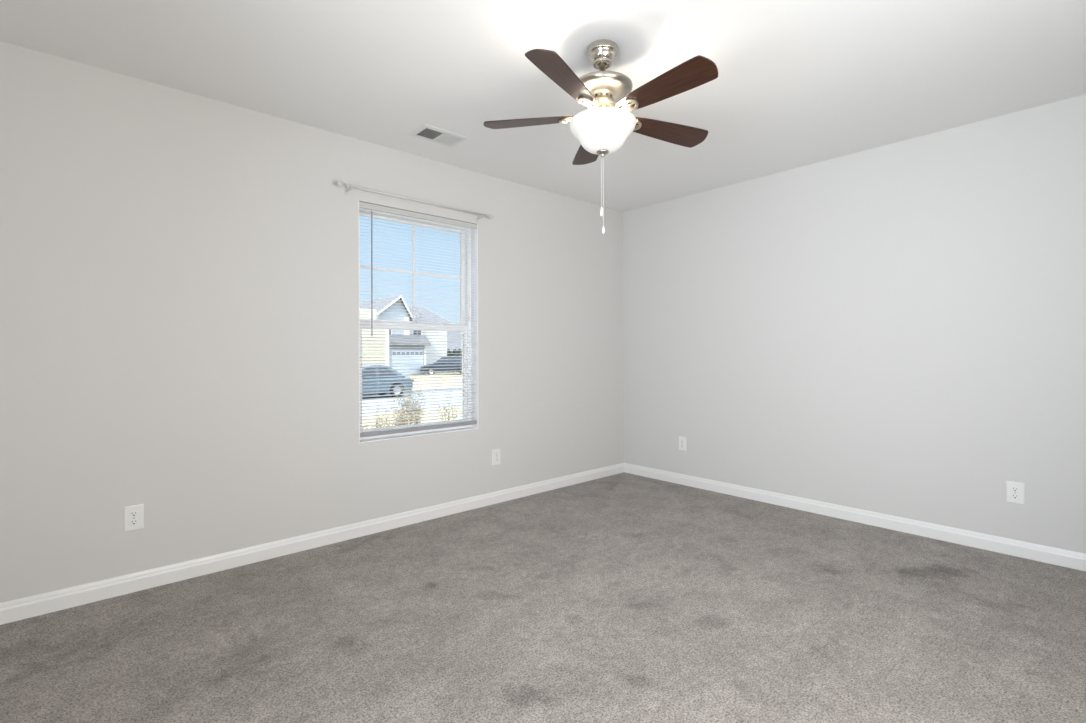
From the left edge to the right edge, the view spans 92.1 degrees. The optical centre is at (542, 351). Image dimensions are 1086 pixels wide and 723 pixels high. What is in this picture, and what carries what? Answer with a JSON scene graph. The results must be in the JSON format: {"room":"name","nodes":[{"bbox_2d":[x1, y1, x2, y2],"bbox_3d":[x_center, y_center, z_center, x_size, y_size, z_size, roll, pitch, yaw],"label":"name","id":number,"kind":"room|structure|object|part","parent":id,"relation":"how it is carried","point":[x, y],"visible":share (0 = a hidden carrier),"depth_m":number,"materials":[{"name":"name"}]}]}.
{"room":"empty bedroom","nodes":[
{"label":"empty bedroom","id":0,"kind":"room"},
{"bbox_2d":[0,41,623,602],"bbox_3d":[-1.063,-0.088,3.396,5.090,2.440,0.170,0,0,-42],"label":"wall","id":1,"kind":"structure","parent":0,"point":[179,270],"depth_m":2.72,"materials":[{"name":"paint"}]},
{"bbox_2d":[124,504,143,531],"bbox_3d":[-1.940,0.787,2.482,0.076,0.119,0.009,0,0,-42],"label":"wall outlet","id":2,"kind":"object","parent":1,"relation":"attached to","point":[134,514],"visible":1,"depth_m":2.48,"materials":[{"name":"plastic"}]},
{"bbox_2d":[129,519,138,525],"bbox_3d":[-1.938,0.807,2.480,0.034,0.027,0.003,0,0,-42],"label":"receptacle","id":3,"kind":"object","parent":2,"relation":"attached to","point":[132,522],"depth_m":2.48,"materials":[{"name":"plastic"}]},
{"bbox_2d":[129,511,138,516],"bbox_3d":[-1.938,0.768,2.480,0.034,0.027,0.003,0,0,-42],"label":"receptacle","id":4,"kind":"object","parent":2,"relation":"attached to","point":[131,513],"depth_m":2.48,"materials":[{"name":"plastic"}]},
{"bbox_2d":[0,463,623,624],"bbox_3d":[-0.997,1.089,3.327,4.750,0.086,0.014,0,0,-42],"label":"baseboard","id":5,"kind":"structure","parent":1,"relation":"attached to","point":[44,603],"depth_m":2.82,"materials":[{"name":"white wood"}]},
{"bbox_2d":[337,180,492,221],"bbox_3d":[-0.800,-0.976,3.452,1.131,0.065,0.101,0,0,-42],"label":"curtain rod","id":6,"kind":"object","parent":1,"relation":"attached to","point":[340,183],"visible":1,"depth_m":3.35,"materials":[{"name":"metal"}]},
{"bbox_3d":[-0.781,-0.983,3.431,1.000,0.023,0.015,0,0,-42],"label":"rod","id":7,"kind":"part","parent":6,"relation":"part of","materials":[{"name":"metal"}]},
{"bbox_2d":[358,201,477,442],"bbox_3d":[-0.859,-0.186,3.578,0.888,1.490,0.170,0,0,-42],"label":"window","id":8,"kind":"structure","parent":1,"relation":"in","point":[412,325],"depth_m":3.81,"materials":[{"name":"plastic"}]},
{"bbox_3d":[-0.897,-0.530,3.619,0.822,0.740,0.026,0,0,-42],"label":"sash","id":9,"kind":"part","parent":8,"relation":"part of","materials":[{"name":"plastic"}]},
{"bbox_3d":[-0.872,0.169,3.594,0.822,0.725,0.025,0,0,-42],"label":"sash","id":10,"kind":"part","parent":8,"relation":"part of","materials":[{"name":"plastic"}]},
{"bbox_2d":[359,202,476,436],"bbox_3d":[-0.811,-0.200,3.525,0.880,1.456,0.056,0,0,-42],"label":"window blind","id":11,"kind":"object","parent":8,"relation":"attached to","point":[371,207],"visible":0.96,"depth_m":3.49,"materials":[{"name":"plastic"}]},
{"bbox_3d":[-1.052,-0.199,3.323,0.001,1.403,0.028,0,0,-42],"label":"ladder cord","id":12,"kind":"part","parent":11,"relation":"part of","materials":[{"name":"white fabric"}]},
{"bbox_3d":[-0.816,0.515,3.533,0.874,0.026,0.026,0,0,-42],"label":"rail","id":13,"kind":"part","parent":11,"relation":"part of","materials":[{"name":"plastic"}]},
{"bbox_3d":[-0.818,-0.200,3.533,0.001,1.403,0.028,0,0,-42],"label":"ladder cord","id":14,"kind":"part","parent":11,"relation":"part of","materials":[{"name":"white fabric"}]},
{"bbox_3d":[-0.585,-0.201,3.744,0.001,1.403,0.028,0,0,-42],"label":"ladder cord","id":15,"kind":"part","parent":11,"relation":"part of","materials":[{"name":"white fabric"}]},
{"bbox_3d":[-0.531,-0.560,3.755,0.014,0.673,0.015,0,0,-42],"label":"lift cord","id":16,"kind":"part","parent":11,"relation":"part of","materials":[{"name":"white fabric"}]},
{"bbox_2d":[492,448,499,465],"bbox_3d":[-0.348,0.786,3.918,0.076,0.119,0.009,0,0,-42],"label":"wall outlet","id":17,"kind":"object","parent":1,"relation":"attached to","point":[495,452],"visible":1,"depth_m":3.91,"materials":[{"name":"plastic"}]},
{"bbox_2d":[0,472,1085,722],"bbox_3d":[0.287,1.188,1.903,5.090,0.120,4.190,0,0,-42],"label":"floor","id":18,"kind":"structure","parent":0,"point":[623,597],"depth_m":2.11,"materials":[{"name":"carpet"}]},
{"bbox_2d":[0,0,1085,211],"bbox_3d":[0.279,-1.387,1.903,5.090,0.150,4.190,0,0,-42],"label":"ceiling","id":19,"kind":"structure","parent":0,"point":[799,83],"depth_m":2.40,"materials":[{"name":"paint"}]},
{"bbox_2d":[407,123,467,147],"bbox_3d":[-0.634,-1.305,3.173,0.304,0.008,0.202,0,0,-42],"label":"ceiling vent","id":20,"kind":"object","parent":19,"relation":"in","point":[427,132],"visible":1,"depth_m":3.16,"materials":[{"name":"metal"}]},
{"bbox_3d":[-0.633,-1.308,3.174,0.240,0.001,0.128,0,0,-42],"label":"duct shadow plate","id":21,"kind":"part","parent":20,"relation":"part of","materials":[{"name":"grey metal"}]},
{"bbox_2d":[483,39,717,233],"bbox_3d":[0.285,-0.911,2.226,1.060,0.802,1.024,0,0,-42],"label":"ceiling fan","id":22,"kind":"object","parent":19,"relation":"hanging from","point":[601,129],"visible":1,"depth_m":2.17,"materials":[{"name":"brown wood"}]},
{"bbox_3d":[-0.047,-1.025,2.333,0.454,0.034,0.128,1,-2,14],"label":"blade","id":23,"kind":"part","parent":22,"relation":"part of","materials":[{"name":"brown wood"}]},
{"bbox_3d":[0.093,-1.030,1.993,0.128,0.034,0.454,1,-2,32],"label":"blade","id":24,"kind":"part","parent":22,"relation":"part of","materials":[{"name":"brown wood"}]},
{"bbox_3d":[0.150,-1.032,2.287,0.160,0.063,0.067,1,-2,14],"label":"blade arm","id":25,"kind":"part","parent":22,"relation":"part of","materials":[{"name":"silver metal"}]},
{"bbox_3d":[0.233,-1.010,2.571,0.128,0.034,0.454,2,-2,-4],"label":"blade","id":26,"kind":"part","parent":22,"relation":"part of","materials":[{"name":"brown wood"}]},
{"bbox_3d":[0.198,-1.034,2.166,0.067,0.063,0.160,1,-2,32],"label":"blade arm","id":27,"kind":"part","parent":22,"relation":"part of","materials":[{"name":"silver metal"}]},
{"bbox_3d":[0.252,-0.735,2.259,0.004,0.222,0.003,0,0,-42],"label":"pull chain","id":28,"kind":"part","parent":22,"relation":"part of","materials":[{"name":"metal"}]},
{"bbox_3d":[0.257,-0.930,2.259,0.285,0.132,0.285,0,0,-42],"label":"lamp shade","id":29,"kind":"part","parent":22,"relation":"part of","materials":[{"name":"white glass"}]},
{"bbox_3d":[0.260,-0.693,2.259,0.004,0.306,0.003,0,0,-42],"label":"pull chain","id":30,"kind":"part","parent":22,"relation":"part of","materials":[{"name":"metal"}]},
{"bbox_3d":[0.328,-1.030,2.174,0.067,0.063,0.160,3,-2,-40],"label":"blade arm","id":31,"kind":"part","parent":22,"relation":"part of","materials":[{"name":"silver metal"}]},
{"bbox_3d":[0.361,-1.025,2.300,0.160,0.063,0.067,3,-2,-22],"label":"blade arm","id":32,"kind":"part","parent":22,"relation":"part of","materials":[{"name":"silver metal"}]},
{"bbox_3d":[0.460,-1.018,2.021,0.128,0.034,0.454,3,-2,-40],"label":"blade","id":33,"kind":"part","parent":22,"relation":"part of","materials":[{"name":"brown wood"}]},
{"bbox_3d":[0.546,-1.005,2.378,0.454,0.034,0.128,3,-2,-22],"label":"blade","id":34,"kind":"part","parent":22,"relation":"part of","materials":[{"name":"brown wood"}]},
{"bbox_2d":[623,94,1085,553],"bbox_3d":[2.167,-0.098,3.488,0.170,2.440,4.020,0,0,-42],"label":"wall","id":35,"kind":"structure","parent":0,"point":[898,329],"depth_m":3.32,"materials":[{"name":"paint"}]},
{"bbox_2d":[679,436,686,450],"bbox_3d":[1.185,0.779,4.447,0.009,0.119,0.076,0,0,-42],"label":"wall outlet","id":36,"kind":"object","parent":35,"relation":"attached to","point":[682,440],"visible":1,"depth_m":4.44,"materials":[{"name":"plastic"}]},
{"bbox_2d":[624,463,1085,570],"bbox_3d":[2.045,1.079,3.489,0.014,0.086,3.850,0,0,-42],"label":"baseboard","id":37,"kind":"structure","parent":35,"relation":"attached to","point":[1051,555],"depth_m":3.33,"materials":[{"name":"white wood"}]},
{"bbox_2d":[1006,481,1024,504],"bbox_3d":[2.598,0.775,2.880,0.009,0.119,0.076,0,0,-42],"label":"wall outlet","id":38,"kind":"object","parent":35,"relation":"attached to","point":[1015,491],"visible":1,"depth_m":2.88,"materials":[{"name":"plastic"}]},
{"bbox_2d":[1011,494,1018,498],"bbox_3d":[2.596,0.794,2.878,0.003,0.027,0.034,0,0,-42],"label":"receptacle","id":39,"kind":"object","parent":38,"relation":"attached to","point":[1013,496],"depth_m":2.88,"materials":[{"name":"plastic"}]},
{"bbox_2d":[1011,487,1018,491],"bbox_3d":[2.596,0.755,2.878,0.003,0.027,0.034,0,0,-42],"label":"receptacle","id":40,"kind":"object","parent":38,"relation":"attached to","point":[1013,489],"depth_m":2.88,"materials":[{"name":"plastic"}]},
{"label":"outside","id":41,"kind":"structure","parent":0,"visible":0},
{"bbox_2d":[405,372,461,389],"bbox_3d":[-15.373,2.183,112.393,200.000,0.330,138.780,0,0,-42],"label":"lawn","id":42,"kind":"structure","parent":41,"point":[422,376],"depth_m":36.48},
{"bbox_2d":[360,308,388,365],"bbox_3d":[-16.517,-0.630,38.189,9.020,5.303,4.660,0,0,-42],"label":"house","id":43,"kind":"structure","parent":42,"relation":"on","point":[380,338],"depth_m":38.98,"materials":[{"name":"beige"}]},
{"bbox_2d":[360,295,450,374],"bbox_3d":[-14.030,-1.470,49.767,7.990,6.966,9.400,0,0,-42],"label":"house","id":44,"kind":"structure","parent":42,"relation":"on","point":[441,338],"depth_m":46.47,"materials":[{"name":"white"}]},
{"bbox_2d":[420,357,461,373],"bbox_3d":[-8.502,1.171,46.393,4.608,1.650,1.850,0,0,-12],"label":"parked car","id":45,"kind":"object","parent":42,"relation":"on","point":[454,368],"visible":0.38,"depth_m":45.53,"materials":[{"name":"blue paint"}]},
{"bbox_2d":[447,331,461,354],"bbox_3d":[-14.041,-0.621,76.419,12.840,5.268,11.000,0,0,-42],"label":"house","id":46,"kind":"structure","parent":42,"relation":"on","point":[452,339],"depth_m":73.79,"materials":[{"name":"beige"}]},
{"bbox_2d":[447,348,461,355],"bbox_3d":[-9.053,0.728,52.607,2.971,2.548,3.116,0,0,36],"label":"bush","id":47,"kind":"object","parent":42,"relation":"on","point":[455,348],"visible":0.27,"depth_m":51.92,"materials":[{"name":"green plant"}]},
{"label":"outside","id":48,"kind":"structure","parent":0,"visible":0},
{"bbox_2d":[362,406,461,428],"bbox_3d":[14.606,2.103,26.903,130.000,0.300,12.300,0,0,-42],"label":"lawn","id":49,"kind":"structure","parent":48,"point":[372,417],"depth_m":16.11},
{"bbox_2d":[369,403,409,427],"bbox_3d":[-2.626,1.426,9.024,0.667,1.169,0.833,0,0,-8],"label":"shrub","id":50,"kind":"object","parent":49,"relation":"on","point":[398,403],"visible":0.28,"depth_m":9.01,"materials":[{"name":"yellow plant"}]},
{"bbox_2d":[385,386,428,425],"bbox_3d":[-2.750,1.319,10.674,0.771,1.382,0.876,0,0,-42],"label":"shrub","id":51,"kind":"object","parent":49,"relation":"on","point":[411,398],"visible":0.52,"depth_m":10.68,"materials":[{"name":"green plant"}]},
{"bbox_2d":[432,392,457,420],"bbox_3d":[-1.946,1.404,10.619,0.387,1.205,0.535,0,0,40],"label":"shrub","id":52,"kind":"object","parent":49,"relation":"on","point":[446,392],"visible":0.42,"depth_m":10.62,"materials":[{"name":"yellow plant"}]},
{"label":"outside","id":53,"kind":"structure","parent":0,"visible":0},
{"bbox_2d":[362,390,461,412],"bbox_3d":[7.825,2.149,34.422,130.000,0.250,7.650,0,0,-42],"label":"street","id":54,"kind":"structure","parent":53,"point":[458,391],"depth_m":22.27,"materials":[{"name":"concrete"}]},
{"bbox_2d":[362,364,413,396],"bbox_3d":[-8.142,1.325,23.759,4.108,1.500,1.750,0,0,-42],"label":"parked car","id":55,"kind":"object","parent":54,"relation":"on","point":[373,366],"visible":0.35,"depth_m":23.60,"materials":[{"name":"metal"}]},
{"bbox_2d":[362,406,460,414],"bbox_3d":[10.437,2.111,31.526,130.000,0.310,0.150,0,0,-42],"label":"curb","id":56,"kind":"object","parent":54,"relation":"on","point":[452,406],"depth_m":17.92,"materials":[{"name":"concrete"}]},
{"bbox_2d":[362,387,461,395],"bbox_3d":[5.189,2.098,37.343,130.000,0.370,0.220,0,0,-42],"label":"curb","id":57,"kind":"object","parent":54,"relation":"on","point":[460,388],"depth_m":27.19,"materials":[{"name":"concrete"}]}
]}

